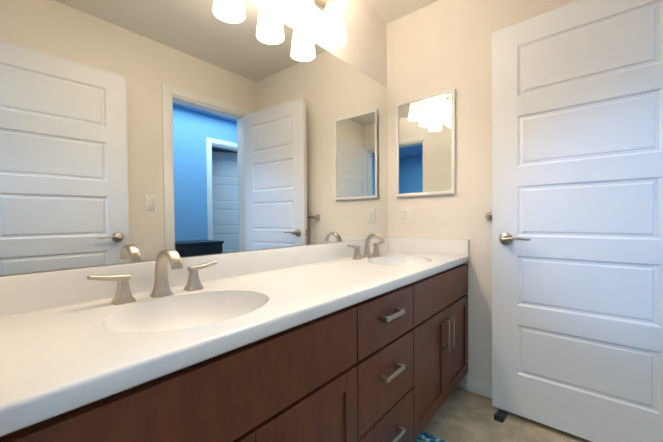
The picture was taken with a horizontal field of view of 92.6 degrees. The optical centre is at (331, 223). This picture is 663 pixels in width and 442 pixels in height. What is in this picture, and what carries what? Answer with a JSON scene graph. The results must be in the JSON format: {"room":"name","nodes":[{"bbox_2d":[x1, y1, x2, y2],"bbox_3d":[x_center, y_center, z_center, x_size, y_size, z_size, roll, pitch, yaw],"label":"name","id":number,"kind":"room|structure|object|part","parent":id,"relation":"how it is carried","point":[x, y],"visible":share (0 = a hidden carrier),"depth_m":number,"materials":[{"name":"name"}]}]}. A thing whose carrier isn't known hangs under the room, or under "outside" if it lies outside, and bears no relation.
{"room":"bathroom","nodes":[
{"label":"bathroom","id":0,"kind":"room"},
{"bbox_2d":[0,0,387,275],"bbox_3d":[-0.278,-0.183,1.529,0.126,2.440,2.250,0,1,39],"label":"wall mirror","id":1,"kind":"object","parent":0,"point":[137,130],"depth_m":1.12,"materials":[{"name":"white mirror"}]},
{"bbox_2d":[252,0,345,48],"bbox_3d":[-0.156,-1.083,1.442,0.179,0.322,0.600,0,1,39],"label":"sconce","id":2,"kind":"object","parent":1,"relation":"attached to","point":[301,14],"visible":1,"depth_m":1.55,"materials":[{"name":"white glass"}]},
{"bbox_3d":[-0.283,-1.009,1.250,0.135,0.182,0.135,0,1,39],"label":"lamp shade","id":3,"kind":"part","parent":2,"relation":"part of","materials":[{"name":"white glass"}]},
{"bbox_3d":[-0.138,-1.013,1.429,0.135,0.182,0.135,0,1,39],"label":"lamp shade","id":4,"kind":"part","parent":2,"relation":"part of","materials":[{"name":"white glass"}]},
{"bbox_3d":[0.007,-1.017,1.607,0.135,0.182,0.135,0,1,39],"label":"lamp shade","id":5,"kind":"part","parent":2,"relation":"part of","materials":[{"name":"white glass"}]},
{"bbox_2d":[362,0,438,23],"bbox_3d":[0.596,-1.433,-0.172,4.820,0.100,6.040,0,1,39],"label":"ceiling","id":6,"kind":"structure","parent":0,"point":[387,11],"depth_m":2.08,"materials":[{"name":"white paint"}]},
{"bbox_2d":[386,0,577,389],"bbox_3d":[1.016,-0.200,1.849,1.490,2.440,0.120,0,1,39],"label":"wall","id":7,"kind":"structure","parent":0,"point":[439,46],"depth_m":1.94,"materials":[{"name":"white paint"}]},
{"bbox_2d":[0,237,387,316],"bbox_3d":[-0.220,0.160,1.492,0.019,0.096,2.004,0,1,39],"label":"backsplash","id":8,"kind":"structure","parent":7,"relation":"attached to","point":[20,293],"depth_m":0.98,"materials":[{"name":"white stone"}]},
{"bbox_2d":[401,207,410,223],"bbox_3d":[0.512,-0.059,2.179,0.070,0.115,0.009,0,1,39],"label":"outlet","id":9,"kind":"object","parent":7,"relation":"attached to","point":[405,215],"visible":1,"depth_m":2.18,"materials":[{"name":"white plastic"}]},
{"bbox_2d":[396,89,455,196],"bbox_3d":[0.608,-0.510,2.081,0.398,0.644,0.022,0,1,39],"label":"framed mirror","id":10,"kind":"object","parent":7,"relation":"attached to","point":[425,145],"visible":0.96,"depth_m":2.06,"materials":[{"name":"white mirror"}]},
{"bbox_2d":[388,237,467,256],"bbox_3d":[0.622,0.143,2.086,0.537,0.096,0.019,0,1,39],"label":"backsplash","id":11,"kind":"structure","parent":7,"relation":"attached to","point":[406,245],"depth_m":2.07,"materials":[{"name":"white stone"}]},
{"bbox_2d":[467,377,491,398],"bbox_3d":[1.195,0.980,1.645,0.943,0.085,0.012,0,1,39],"label":"baseboard","id":12,"kind":"structure","parent":7,"relation":"attached to","point":[480,387],"depth_m":1.89,"materials":[{"name":"white wood"}]},
{"bbox_2d":[485,211,491,218],"bbox_3d":[1.082,-0.050,1.683,0.500,0.048,0.059,0,1,39],"label":"towel rail","id":13,"kind":"object","parent":7,"relation":"attached to","point":[488,214],"visible":0.23,"depth_m":1.83,"materials":[{"name":"silver metal"}]},
{"bbox_2d":[492,0,662,441],"bbox_3d":[1.171,-0.003,1.488,0.764,2.055,0.185,0,1,39],"label":"bathroom door","id":14,"kind":"structure","parent":7,"relation":"in","point":[577,218],"depth_m":1.47,"materials":[{"name":"white wood"}]},
{"bbox_3d":[0.937,0.080,1.628,0.152,0.067,0.068,0,1,39],"label":"handle","id":15,"kind":"part","parent":14,"relation":"part of","materials":[{"name":"silver metal"}]},
{"bbox_2d":[422,387,591,441],"bbox_3d":[0.618,1.106,-0.130,4.820,0.100,6.040,0,1,39],"label":"floor","id":16,"kind":"structure","parent":0,"point":[462,415],"depth_m":1.61,"materials":[{"name":"tile"}]},
{"bbox_2d":[0,261,468,441],"bbox_3d":[0.003,0.646,1.323,0.580,0.784,1.996,0,1,39],"label":"bathroom vanity","id":17,"kind":"object","parent":16,"relation":"on","point":[365,340],"depth_m":0.86,"materials":[{"name":"brown wood"}]},
{"bbox_2d":[0,249,468,432],"bbox_3d":[-0.011,0.228,1.323,0.557,0.040,2.004,0,1,39],"label":"countertop","id":18,"kind":"structure","parent":17,"relation":"on","point":[59,357],"depth_m":0.73,"materials":[{"name":"white stone"}]},
{"bbox_2d":[87,249,216,304],"bbox_3d":[-0.487,0.146,0.943,0.141,0.145,0.366,0,1,39],"label":"faucet","id":19,"kind":"object","parent":18,"relation":"on","point":[161,293],"depth_m":0.95,"materials":[{"name":"silver metal"}]},
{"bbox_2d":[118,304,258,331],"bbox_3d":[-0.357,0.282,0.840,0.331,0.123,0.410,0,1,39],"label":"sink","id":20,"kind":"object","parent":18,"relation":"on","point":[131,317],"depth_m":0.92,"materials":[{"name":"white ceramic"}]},
{"bbox_2d":[347,233,384,259],"bbox_3d":[0.245,0.125,1.843,0.141,0.145,0.366,0,1,39],"label":"faucet","id":21,"kind":"object","parent":18,"relation":"on","point":[376,255],"depth_m":1.85,"materials":[{"name":"silver metal"}]},
{"bbox_2d":[414,431,445,441],"bbox_3d":[0.417,1.028,1.179,0.445,0.016,0.620,0,1,39],"label":"bath rug","id":22,"kind":"object","parent":16,"relation":"on","point":[423,436],"visible":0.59,"depth_m":1.50,"materials":[{"name":"blue fabric"}]}
]}

